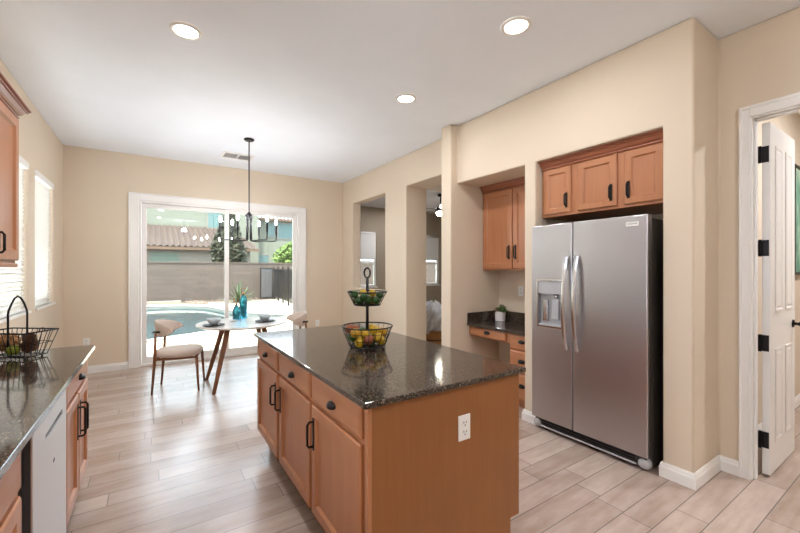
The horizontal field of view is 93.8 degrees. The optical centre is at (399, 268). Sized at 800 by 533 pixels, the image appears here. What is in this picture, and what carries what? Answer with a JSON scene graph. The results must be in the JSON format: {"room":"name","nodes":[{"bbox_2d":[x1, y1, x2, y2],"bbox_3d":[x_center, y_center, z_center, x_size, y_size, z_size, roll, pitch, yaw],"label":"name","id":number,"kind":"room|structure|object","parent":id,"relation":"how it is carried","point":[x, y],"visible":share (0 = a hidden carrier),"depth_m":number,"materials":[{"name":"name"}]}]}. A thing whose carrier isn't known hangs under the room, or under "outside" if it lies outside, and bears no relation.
{"room":"kitchen","nodes":[
{"label":"kitchen","id":0,"kind":"room"},
{"bbox_2d":[0,59,62,352],"bbox_3d":[-1.980,-0.105,1.034,0.200,3.050,9.510,0,0,-34],"label":"wall","id":1,"kind":"structure","parent":0,"point":[39,145],"depth_m":3.93,"materials":[{"name":"paint"}]},
{"bbox_2d":[0,155,28,318],"bbox_3d":[-3.122,-0.301,2.886,0.075,1.394,1.528,0,0,-34],"label":"blind","id":2,"kind":"object","parent":1,"relation":"attached to","point":[11,280],"visible":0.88,"depth_m":3.35,"materials":[{"name":"white plastic"}]},
{"bbox_2d":[0,72,31,267],"bbox_3d":[-2.104,-0.474,1.745,0.371,0.938,0.973,0,0,-34],"label":"upper cabinet","id":3,"kind":"object","parent":1,"relation":"attached to","point":[12,106],"visible":1,"depth_m":2.05,"materials":[{"name":"brown wood"}]},
{"bbox_2d":[0,299,31,323],"bbox_3d":[-3.159,-0.289,2.862,0.190,1.422,1.564,0,0,-34],"label":"window sill","id":4,"kind":"structure","parent":1,"relation":"in","point":[11,317],"depth_m":3.17,"materials":[{"name":"white paint"}]},
{"bbox_2d":[35,169,53,306],"bbox_3d":[-3.906,-0.301,4.070,0.075,1.394,0.808,0,0,-34],"label":"blind","id":5,"kind":"object","parent":1,"relation":"attached to","point":[43,185],"visible":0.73,"depth_m":4.11,"materials":[{"name":"white plastic"}]},
{"bbox_2d":[35,293,55,310],"bbox_3d":[-3.943,-0.289,4.046,0.190,1.422,0.844,0,0,-34],"label":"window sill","id":6,"kind":"structure","parent":1,"relation":"in","point":[50,303],"depth_m":4.04,"materials":[{"name":"white paint"}]},
{"bbox_2d":[63,145,342,365],"bbox_3d":[-2.821,-0.105,6.083,4.370,3.050,0.160,0,0,-34],"label":"wall","id":7,"kind":"structure","parent":0,"point":[97,183],"depth_m":5.27,"materials":[{"name":"paint"}]},
{"bbox_2d":[83,338,89,345],"bbox_3d":[-4.234,1.000,5.047,0.072,0.116,0.009,0,0,-34],"label":"wall outlet","id":8,"kind":"object","parent":7,"relation":"attached to","point":[86,341],"visible":0.72,"depth_m":5.04,"materials":[{"name":"white plastic"}]},
{"bbox_2d":[87,362,127,373],"bbox_3d":[-4.134,1.370,5.109,0.705,0.100,0.016,0,0,-34],"label":"baseboard","id":9,"kind":"structure","parent":7,"relation":"attached to","point":[122,365],"depth_m":5.16,"materials":[{"name":"white paint"}]},
{"bbox_2d":[128,192,305,368],"bbox_3d":[-2.768,0.168,6.007,2.585,2.505,0.026,0,0,-34],"label":"door frame","id":10,"kind":"structure","parent":7,"relation":"attached to","point":[133,197],"depth_m":5.36,"materials":[{"name":"white paint"}]},
{"bbox_2d":[139,200,297,366],"bbox_3d":[-2.821,0.220,6.078,2.325,2.400,0.150,0,0,-34],"label":"door","id":11,"kind":"structure","parent":7,"relation":"in","point":[144,361],"depth_m":5.91,"materials":[{"name":"white paint"}]},
{"bbox_2d":[0,0,799,213],"bbox_3d":[1.661,-1.690,4.757,10.380,0.120,11.700,0,0,-34],"label":"ceiling","id":12,"kind":"structure","parent":0,"point":[315,85],"depth_m":3.00,"materials":[{"name":"paint"}]},
{"bbox_2d":[169,21,201,40],"bbox_3d":[-1.469,-1.625,2.567,0.200,0.010,0.200,0,0,-34],"label":"recessed light","id":13,"kind":"object","parent":12,"relation":"in","point":[183,30],"visible":1,"depth_m":2.56,"materials":[{"name":"white paint"}]},
{"bbox_2d":[220,151,254,160],"bbox_3d":[-2.353,-1.624,5.416,0.415,0.012,0.310,0,0,-34],"label":"ceiling vent","id":14,"kind":"object","parent":12,"relation":"in","point":[225,154],"visible":0.91,"depth_m":5.40,"materials":[{"name":"white metal"}]},
{"bbox_2d":[219,137,276,242],"bbox_3d":[-1.901,-0.988,4.710,0.685,1.284,0.617,0,0,-34],"label":"chandelier","id":15,"kind":"object","parent":12,"relation":"hanging from","point":[248,215],"visible":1,"depth_m":4.71,"materials":[{"name":"black metal"}]},
{"bbox_2d":[396,94,415,103],"bbox_3d":[0.057,-1.625,3.586,0.200,0.010,0.200,0,0,-34],"label":"recessed light","id":16,"kind":"object","parent":12,"relation":"in","point":[402,98],"visible":1,"depth_m":3.58,"materials":[{"name":"white paint"}]},
{"bbox_2d":[426,194,440,215],"bbox_3d":[0.861,-1.393,8.233,1.284,0.475,1.242,0,0,-34],"label":"ceiling fan","id":17,"kind":"object","parent":12,"relation":"hanging from","point":[438,208],"visible":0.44,"depth_m":8.14,"materials":[{"name":"black metal"}]},
{"bbox_2d":[426,185,440,191],"bbox_3d":[2.394,-1.535,7.970,5.310,0.190,0.250,0,0,-34],"label":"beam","id":18,"kind":"structure","parent":12,"relation":"attached to","point":[437,188],"depth_m":6.73,"materials":[{"name":"paint"}]},
{"bbox_2d":[501,16,531,35],"bbox_3d":[0.780,-1.625,2.514,0.200,0.010,0.200,0,0,-34],"label":"recessed light","id":19,"kind":"object","parent":12,"relation":"in","point":[517,25],"visible":1,"depth_m":2.50,"materials":[{"name":"white paint"}]},
{"bbox_2d":[361,206,440,303],"bbox_3d":[0.249,-0.105,10.694,6.180,3.050,0.160,0,0,-34],"label":"wall","id":20,"kind":"structure","parent":0,"point":[372,218],"depth_m":10.12,"materials":[{"name":"beige paint"}]},
{"bbox_2d":[361,231,377,287],"bbox_3d":[-1.074,-0.235,9.758,1.080,1.490,0.120,0,0,-34],"label":"window","id":21,"kind":"structure","parent":20,"relation":"in","point":[374,261],"depth_m":10.02,"materials":[{"name":"white paint"}]},
{"bbox_2d":[361,231,375,259],"bbox_3d":[-1.069,-0.606,9.750,1.000,0.731,0.050,0,0,-34],"label":"roller shade","id":22,"kind":"object","parent":21,"relation":"attached to","point":[367,238],"visible":0.35,"depth_m":9.88,"materials":[{"name":"white fabric"}]},
{"bbox_2d":[426,235,439,285],"bbox_3d":[0.752,-0.235,10.967,1.020,1.490,0.120,0,0,-34],"label":"window","id":23,"kind":"structure","parent":20,"relation":"in","point":[436,262],"depth_m":11.21,"materials":[{"name":"white paint"}]},
{"bbox_2d":[426,235,438,259],"bbox_3d":[0.757,-0.606,10.958,0.940,0.731,0.050,0,0,-34],"label":"roller shade","id":24,"kind":"object","parent":23,"relation":"attached to","point":[431,241],"visible":0.43,"depth_m":11.07,"materials":[{"name":"white fabric"}]},
{"bbox_2d":[66,353,799,532],"bbox_3d":[2.290,1.480,3.806,10.380,0.120,9.420,0,0,-34],"label":"floor","id":25,"kind":"structure","parent":0,"point":[178,458],"depth_m":2.49,"materials":[{"name":"brown wood"}]},
{"bbox_2d":[0,452,20,532],"bbox_3d":[-1.197,0.978,0.647,0.670,0.883,1.000,0,0,-34],"label":"base cabinet","id":26,"kind":"object","parent":25,"relation":"on","point":[10,483],"visible":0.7,"depth_m":1.10,"materials":[{"name":"brown wood"}]},
{"bbox_2d":[0,345,94,479],"bbox_3d":[-1.603,0.520,1.247,0.659,0.029,2.550,0,0,-34],"label":"countertop","id":27,"kind":"structure","parent":26,"relation":"on","point":[30,388],"depth_m":1.56,"materials":[{"name":"stone"}]},
{"bbox_2d":[0,295,58,359],"bbox_3d":[-2.178,0.329,2.132,0.305,0.352,0.196,0,0,5],"label":"wire basket","id":28,"kind":"object","parent":27,"relation":"on","point":[25,357],"visible":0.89,"depth_m":2.12,"materials":[{"name":"black metal"}]},
{"bbox_2d":[0,331,21,352],"bbox_3d":[-2.240,0.423,2.136,0.122,0.122,0.117,0,0,-34],"label":"moss ball","id":29,"kind":"object","parent":28,"relation":"in","point":[16,341],"visible":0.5,"depth_m":2.12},
{"bbox_2d":[5,344,20,355],"bbox_3d":[-2.175,0.454,2.101,0.064,0.061,0.064,0,0,-34],"label":"apple","id":30,"kind":"object","parent":28,"relation":"in","point":[11,346],"visible":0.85,"depth_m":2.08,"materials":[{"name":"green food"}]},
{"bbox_2d":[20,339,37,352],"bbox_3d":[-2.124,0.441,2.144,0.080,0.084,0.088,0,0,2],"label":"artichoke","id":31,"kind":"object","parent":28,"relation":"in","point":[34,347],"visible":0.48,"depth_m":2.12,"materials":[{"name":"brown food"}]},
{"bbox_2d":[0,327,58,358],"bbox_3d":[-2.179,0.424,2.132,0.304,0.145,0.196,0,0,4],"label":"wire tray","id":32,"kind":"object","parent":28,"relation":"on","point":[8,344],"depth_m":2.12,"materials":[{"name":"black metal"}]},
{"bbox_2d":[22,332,37,343],"bbox_3d":[-2.074,0.390,2.094,0.065,0.068,0.071,0,0,-30],"label":"artichoke","id":33,"kind":"object","parent":28,"relation":"in","point":[28,338],"visible":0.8,"depth_m":2.08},
{"bbox_2d":[18,389,65,532],"bbox_3d":[-1.654,0.982,1.351,0.592,0.875,0.610,0,0,-34],"label":"dishwasher","id":34,"kind":"object","parent":25,"relation":"on","point":[42,492],"visible":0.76,"depth_m":1.44,"materials":[{"name":"grey plastic"}]},
{"bbox_2d":[66,359,88,527],"bbox_3d":[-2.056,0.978,1.944,0.670,0.883,0.808,0,0,-34],"label":"base cabinet","id":35,"kind":"object","parent":25,"relation":"on","point":[77,405],"visible":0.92,"depth_m":2.05,"materials":[{"name":"brown wood"}]},
{"bbox_2d":[151,319,204,394],"bbox_3d":[-2.637,1.010,4.468,0.498,0.819,0.501,0,0,-19],"label":"dining chair","id":36,"kind":"object","parent":25,"relation":"on","point":[163,327],"visible":1,"depth_m":4.32,"materials":[{"name":"beige fabric"}]},
{"bbox_2d":[195,317,286,394],"bbox_3d":[-1.968,1.044,4.694,1.060,0.749,1.060,0,0,-34],"label":"dining table","id":37,"kind":"object","parent":25,"relation":"on","point":[249,323],"visible":0.77,"depth_m":4.47,"materials":[{"name":"white stone"}]},
{"bbox_2d":[202,323,224,325],"bbox_3d":[-2.182,0.663,4.384,0.240,0.012,0.240,0,0,-34],"label":"dinner plate","id":38,"kind":"object","parent":37,"relation":"on","point":[218,324],"visible":0.84,"depth_m":4.39,"materials":[{"name":"grey ceramic"}]},
{"bbox_2d":[207,318,220,324],"bbox_3d":[-2.182,0.623,4.384,0.150,0.076,0.150,0,0,-34],"label":"bowl","id":39,"kind":"object","parent":38,"relation":"on","point":[212,321],"visible":1,"depth_m":4.34,"materials":[{"name":"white ceramic"}]},
{"bbox_2d":[233,298,239,319],"bbox_3d":[-2.115,0.525,4.836,0.090,0.286,0.090,0,0,-34],"label":"glass bottle","id":40,"kind":"object","parent":37,"relation":"on","point":[236,310],"visible":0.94,"depth_m":4.80,"materials":[{"name":"teal glass"}]},
{"bbox_2d":[239,288,246,318],"bbox_3d":[-2.104,0.465,5.017,0.100,0.406,0.100,0,0,-34],"label":"glass bottle","id":41,"kind":"object","parent":37,"relation":"on","point":[243,300],"visible":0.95,"depth_m":4.98,"materials":[{"name":"teal glass"}]},
{"bbox_2d":[255,319,274,321],"bbox_3d":[-1.705,0.663,4.723,0.240,0.012,0.240,0,0,-34],"label":"dinner plate","id":42,"kind":"object","parent":37,"relation":"on","point":[269,320],"visible":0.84,"depth_m":4.70,"materials":[{"name":"grey ceramic"}]},
{"bbox_2d":[259,314,270,320],"bbox_3d":[-1.705,0.623,4.723,0.150,0.076,0.150,0,0,-34],"label":"bowl","id":43,"kind":"object","parent":42,"relation":"on","point":[264,317],"visible":1,"depth_m":4.68,"materials":[{"name":"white ceramic"}]},
{"bbox_2d":[287,311,307,328],"bbox_3d":[-1.533,1.010,5.149,0.498,0.819,0.501,0,0,-25],"label":"dining chair","id":44,"kind":"object","parent":25,"relation":"on","point":[298,318],"visible":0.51,"depth_m":5.10,"materials":[{"name":"beige fabric"}]},
{"bbox_2d":[257,339,518,532],"bbox_3d":[-0.268,0.976,2.411,0.932,0.887,1.793,0,0,-34],"label":"base cabinet","id":45,"kind":"object","parent":25,"relation":"on","point":[402,466],"visible":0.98,"depth_m":1.72,"materials":[{"name":"brown wood"}]},
{"bbox_2d":[254,323,525,409],"bbox_3d":[-0.252,0.518,2.427,0.935,0.025,1.845,0,0,-34],"label":"countertop","id":46,"kind":"structure","parent":45,"relation":"on","point":[407,368],"depth_m":1.95,"materials":[{"name":"stone"}]},
{"bbox_2d":[341,267,392,351],"bbox_3d":[-0.208,0.248,2.380,0.329,0.514,0.329,0,0,-34],"label":"fruit stand","id":47,"kind":"object","parent":46,"relation":"on","point":[367,322],"visible":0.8,"depth_m":2.34,"materials":[{"name":"metal"}]},
{"bbox_2d":[350,328,359,337],"bbox_3d":[-0.273,0.396,2.291,0.061,0.061,0.062,0,0,-35],"label":"orange","id":48,"kind":"object","parent":47,"relation":"in","point":[352,332],"visible":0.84,"depth_m":2.27,"materials":[{"name":"food"}]},
{"bbox_2d":[355,337,363,347],"bbox_3d":[-0.249,0.455,2.302,0.056,0.064,0.055,0,0,-32],"label":"lemon","id":49,"kind":"object","parent":47,"relation":"in","point":[359,339],"visible":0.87,"depth_m":2.28,"materials":[{"name":"yellow food"}]},
{"bbox_2d":[355,297,363,304],"bbox_3d":[-0.253,0.201,2.333,0.052,0.048,0.048,0,0,21],"label":"lime","id":50,"kind":"object","parent":47,"relation":"in","point":[358,299],"visible":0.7,"depth_m":2.31,"materials":[{"name":"green food"}]},
{"bbox_2d":[360,331,368,337],"bbox_3d":[-0.221,0.407,2.334,0.059,0.058,0.056,0,0,4],"label":"lemon","id":51,"kind":"object","parent":47,"relation":"in","point":[364,334],"visible":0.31,"depth_m":2.31,"materials":[{"name":"yellow food"}]},
{"bbox_2d":[361,294,368,300],"bbox_3d":[-0.218,0.173,2.302,0.048,0.050,0.050,0,0,35],"label":"lime","id":52,"kind":"object","parent":47,"relation":"in","point":[363,296],"visible":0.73,"depth_m":2.28,"materials":[{"name":"green food"}]},
{"bbox_2d":[347,290,386,305],"bbox_3d":[-0.208,0.189,2.380,0.257,0.090,0.257,0,0,-33],"label":"basket","id":53,"kind":"object","parent":47,"relation":"on","point":[380,291],"depth_m":2.31,"materials":[{"name":"metal"}]},
{"bbox_2d":[341,322,392,351],"bbox_3d":[-0.208,0.433,2.380,0.329,0.145,0.329,0,0,-33],"label":"basket","id":54,"kind":"object","parent":47,"relation":"on","point":[352,345],"depth_m":2.31,"materials":[{"name":"metal"}]},
{"bbox_2d":[364,335,373,344],"bbox_3d":[-0.190,0.437,2.288,0.062,0.058,0.058,0,0,-5],"label":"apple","id":55,"kind":"object","parent":47,"relation":"in","point":[370,338],"visible":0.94,"depth_m":2.27,"materials":[{"name":"red food"}]},
{"bbox_2d":[373,297,379,303],"bbox_3d":[-0.150,0.201,2.353,0.047,0.051,0.049,0,0,42],"label":"lime","id":56,"kind":"object","parent":47,"relation":"in","point":[374,298],"visible":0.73,"depth_m":2.33,"materials":[{"name":"green food"}]},
{"bbox_2d":[374,333,382,340],"bbox_3d":[-0.134,0.425,2.315,0.056,0.056,0.061,0,0,-16],"label":"lemon","id":57,"kind":"object","parent":47,"relation":"in","point":[379,336],"visible":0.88,"depth_m":2.29,"materials":[{"name":"yellow food"}]},
{"bbox_2d":[378,327,386,336],"bbox_3d":[-0.112,0.412,2.420,0.062,0.061,0.061,0,0,-42],"label":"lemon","id":58,"kind":"object","parent":47,"relation":"in","point":[384,330],"visible":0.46,"depth_m":2.40,"materials":[{"name":"yellow food"}]},
{"label":"lime","id":59,"kind":"object","parent":47,"relation":"in","visible":0},
{"bbox_2d":[369,326,378,334],"bbox_3d":[-0.164,0.388,2.357,0.061,0.056,0.056,0,0,-16],"label":"lemon","id":60,"kind":"object","parent":59,"relation":"on","point":[373,332],"visible":0.72,"depth_m":2.34,"materials":[{"name":"yellow food"}]},
{"bbox_3d":[-0.298,0.443,2.404,0.063,0.063,0.061,6,-6,-10],"label":"orange","id":61,"kind":"object","parent":47,"relation":"in","visible":0},
{"bbox_2d":[345,324,353,333],"bbox_3d":[-0.322,0.387,2.389,0.057,0.059,0.061,0,0,26],"label":"pear","id":62,"kind":"object","parent":61,"relation":"on","point":[349,325],"visible":0.67,"depth_m":2.37,"materials":[{"name":"red food"}]},
{"bbox_2d":[458,413,469,441],"bbox_3d":[0.295,0.727,1.710,0.072,0.116,0.009,0,0,-34],"label":"wall outlet","id":63,"kind":"object","parent":45,"relation":"attached to","point":[463,420],"visible":1,"depth_m":1.71,"materials":[{"name":"white plastic"}]},
{"bbox_2d":[462,428,467,436],"bbox_3d":[0.296,0.748,1.708,0.034,0.032,0.003,0,0,-34],"label":"receptacle","id":64,"kind":"object","parent":63,"relation":"attached to","point":[464,430],"depth_m":1.71,"materials":[{"name":"white plastic"}]},
{"bbox_2d":[462,419,467,426],"bbox_3d":[0.296,0.706,1.708,0.034,0.032,0.003,0,0,-34],"label":"receptacle","id":65,"kind":"object","parent":63,"relation":"attached to","point":[464,421],"depth_m":1.71,"materials":[{"name":"white plastic"}]},
{"bbox_2d":[426,331,440,344],"bbox_3d":[0.596,1.240,6.582,0.516,0.357,0.516,0,0,-34],"label":"wicker basket","id":66,"kind":"object","parent":25,"relation":"on","point":[433,336],"visible":0.22,"depth_m":6.35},
{"bbox_2d":[426,300,440,333],"bbox_3d":[0.602,0.846,6.580,0.626,0.588,0.624,0,0,19],"label":"throw blanket","id":67,"kind":"object","parent":66,"relation":"in","point":[433,310],"visible":0.38,"depth_m":6.35,"materials":[{"name":"white fabric"}]},
{"bbox_2d":[469,326,524,407],"bbox_3d":[1.253,1.041,4.119,0.553,0.756,0.910,0,0,-34],"label":"base cabinet","id":68,"kind":"object","parent":25,"relation":"on","point":[517,342],"visible":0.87,"depth_m":3.81,"materials":[{"name":"brown wood"}]},
{"bbox_2d":[467,310,524,335],"bbox_3d":[1.255,0.589,4.120,0.546,0.147,0.908,0,0,-34],"label":"countertop","id":69,"kind":"structure","parent":68,"relation":"on","point":[514,323],"depth_m":4.35,"materials":[{"name":"stone"}]},
{"bbox_2d":[494,304,507,321],"bbox_3d":[1.217,0.528,4.470,0.146,0.202,0.163,0,0,-34],"label":"potted succulent","id":70,"kind":"object","parent":69,"relation":"on","point":[500,312],"visible":1,"depth_m":4.44,"materials":[{"name":"white ceramic"}]},
{"bbox_2d":[532,214,662,469],"bbox_3d":[1.726,0.516,3.154,0.839,1.793,0.951,0,0,-34],"label":"refrigerator","id":71,"kind":"object","parent":25,"relation":"on","point":[597,285],"visible":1,"depth_m":2.84,"materials":[{"name":"metal"}]},
{"bbox_2d":[495,311,504,321],"bbox_3d":[1.200,0.571,4.482,0.124,0.117,0.124,0,0,-33],"label":"pot","id":72,"kind":"object","parent":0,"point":[499,315],"depth_m":4.43,"materials":[{"name":"white ceramic"}]},
{"bbox_2d":[343,7,799,472],"bbox_3d":[1.694,-0.105,3.369,0.936,3.050,9.350,0,0,-34],"label":"wall","id":73,"kind":"structure","parent":0,"point":[682,80],"depth_m":2.65,"materials":[{"name":"paint"}]},
{"bbox_2d":[480,176,524,269],"bbox_3d":[1.343,-0.474,4.179,0.341,0.988,0.911,0,0,-34],"label":"upper cabinet","id":74,"kind":"object","parent":73,"relation":"attached to","point":[503,202],"visible":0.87,"depth_m":4.21,"materials":[{"name":"brown wood"}]},
{"bbox_2d":[505,311,524,322],"bbox_3d":[1.476,0.573,4.267,0.016,0.115,0.908,0,0,-33],"label":"backsplash","id":75,"kind":"structure","parent":73,"relation":"attached to","point":[509,316],"depth_m":4.42,"materials":[{"name":"stone"}]},
{"bbox_2d":[518,286,522,295],"bbox_3d":[1.414,0.265,4.378,0.009,0.116,0.072,0,0,-34],"label":"wall outlet","id":76,"kind":"object","parent":73,"relation":"attached to","point":[520,288],"visible":1,"depth_m":4.38,"materials":[{"name":"white plastic"}]},
{"bbox_2d":[522,409,535,424],"bbox_3d":[1.231,1.370,3.480,0.106,0.100,0.153,0,0,-34],"label":"baseboard","id":77,"kind":"object","parent":73,"relation":"attached to","point":[527,416],"visible":0.47,"depth_m":3.46,"materials":[{"name":"white paint"}]},
{"bbox_2d":[539,128,662,221],"bbox_3d":[1.824,-0.717,3.183,0.674,0.504,1.004,0,0,-34],"label":"upper cabinet","id":78,"kind":"object","parent":73,"relation":"attached to","point":[624,177],"visible":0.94,"depth_m":2.98,"materials":[{"name":"brown wood"}]},
{"bbox_2d":[659,455,738,490],"bbox_3d":[2.046,1.370,2.568,0.511,0.100,0.221,0,0,-21],"label":"baseboard","id":79,"kind":"structure","parent":73,"relation":"attached to","point":[694,481],"depth_m":2.51,"materials":[{"name":"white paint"}]},
{"bbox_2d":[739,92,799,479],"bbox_3d":[2.608,0.165,2.232,0.158,2.510,0.860,0,0,-34],"label":"door frame","id":80,"kind":"structure","parent":73,"relation":"attached to","point":[791,100],"depth_m":2.52,"materials":[{"name":"white paint"}]},
{"bbox_2d":[758,122,799,474],"bbox_3d":[2.751,0.205,2.719,0.710,2.400,0.185,0,0,-34],"label":"bathroom door","id":81,"kind":"structure","parent":73,"relation":"in","point":[776,154],"depth_m":2.62,"materials":[{"name":"white paint"}]},
{"bbox_2d":[758,113,799,423],"bbox_3d":[4.814,-0.105,4.450,5.460,3.050,0.178,0,0,-34],"label":"wall","id":82,"kind":"structure","parent":0,"point":[789,124],"depth_m":3.56,"materials":[{"name":"paint"}]},
{"bbox_2d":[758,393,799,430],"bbox_3d":[3.787,1.370,3.654,2.850,0.100,0.016,0,0,-34],"label":"baseboard","id":83,"kind":"structure","parent":82,"relation":"attached to","point":[797,398],"depth_m":3.81,"materials":[{"name":"white paint"}]},
{"bbox_2d":[795,164,799,274],"bbox_3d":[4.282,-0.487,3.966,0.930,1.095,0.038,0,0,-34],"label":"framed art","id":84,"kind":"object","parent":82,"relation":"attached to","point":[797,168],"visible":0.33,"depth_m":3.78,"materials":[{"name":"green fabric"}]},
{"label":"outside","id":85,"kind":"structure","parent":0,"visible":0},
{"bbox_2d":[147,299,291,356],"bbox_3d":[-7.488,1.500,9.502,30.000,0.001,12.288,0,0,-33],"label":"deck","id":86,"kind":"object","parent":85,"point":[237,338],"visible":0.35,"depth_m":8.37,"materials":[{"name":"white concrete"}]},
{"bbox_2d":[147,300,289,341],"bbox_3d":[-10.556,1.680,8.768,10.443,0.640,13.412,0,0,33],"label":"swimming pool","id":87,"kind":"object","parent":86,"relation":"in","point":[189,315],"visible":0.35,"depth_m":12.53,"materials":[{"name":"water"},{"name":"pale concrete"}]},
{"bbox_2d":[273,267,291,305],"bbox_3d":[-4.227,0.720,14.541,0.066,1.560,8.534,0,0,-27],"label":"fence","id":88,"kind":"object","parent":86,"relation":"on","point":[279,275],"visible":0.49,"depth_m":16.10,"materials":[{"name":"black metal"}]},
{"bbox_2d":[361,261,435,284],"bbox_3d":[1.134,0.615,15.861,8.600,1.810,0.260,0,0,-34],"label":"wall","id":89,"kind":"structure","parent":86,"relation":"on","point":[430,268],"depth_m":14.29,"materials":[{"name":"white paint"}]},
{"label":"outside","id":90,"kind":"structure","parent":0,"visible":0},
{"bbox_2d":[181,298,286,303],"bbox_3d":[-16.895,1.550,23.714,30.000,0.099,21.800,0,0,-34],"label":"gravel ground","id":91,"kind":"structure","parent":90,"point":[268,298],"depth_m":17.28,"materials":[{"name":"beige gravel"}]},
{"bbox_2d":[147,208,259,262],"bbox_3d":[-17.710,-2.240,24.674,15.700,7.480,11.300,0,0,-34],"label":"house","id":92,"kind":"structure","parent":91,"relation":"on","point":[172,235],"depth_m":24.16,"materials":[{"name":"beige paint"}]},
{"bbox_2d":[147,262,291,301],"bbox_3d":[-11.514,0.615,15.584,30.000,1.810,0.260,0,0,-34],"label":"wall","id":93,"kind":"structure","parent":91,"relation":"on","point":[166,281],"depth_m":17.04,"materials":[{"name":"beige concrete"}]},
{"bbox_2d":[184,298,257,304],"bbox_3d":[-7.833,1.476,16.767,3.164,0.112,1.730,0,0,-34],"label":"river rocks","id":94,"kind":"object","parent":91,"relation":"on","point":[201,302],"visible":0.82,"depth_m":16.27},
{"bbox_2d":[209,214,247,262],"bbox_3d":[-8.816,-0.859,19.288,1.881,4.718,1.844,0,0,-34],"label":"cypress tree","id":95,"kind":"object","parent":91,"relation":"on","point":[237,250],"visible":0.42,"depth_m":18.81,"materials":[{"name":"green plant"}]},
{"bbox_2d":[221,281,257,302],"bbox_3d":[-7.028,0.990,16.495,1.753,1.147,1.911,0,0,7],"label":"agave plant","id":96,"kind":"object","parent":91,"relation":"on","point":[238,293],"visible":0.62,"depth_m":16.46,"materials":[{"name":"green plant"}]},
{"bbox_2d":[260,268,272,298],"bbox_3d":[-6.563,0.730,18.381,0.585,1.540,0.060,0,0,-34],"label":"gate","id":97,"kind":"object","parent":91,"relation":"on","point":[266,274],"visible":1,"depth_m":18.36,"materials":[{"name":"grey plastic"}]},
{"bbox_2d":[259,216,291,262],"bbox_3d":[-8.944,-2.033,34.493,9.640,7.065,6.600,0,0,-34],"label":"house","id":98,"kind":"structure","parent":91,"relation":"on","point":[284,226],"depth_m":30.28,"materials":[{"name":"green paint"}]},
{"bbox_2d":[271,241,291,262],"bbox_3d":[-6.112,-0.107,22.319,3.021,3.214,3.096,0,0,-34],"label":"shrub","id":99,"kind":"object","parent":91,"relation":"on","point":[284,255],"visible":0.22,"depth_m":21.51,"materials":[{"name":"green plant"}]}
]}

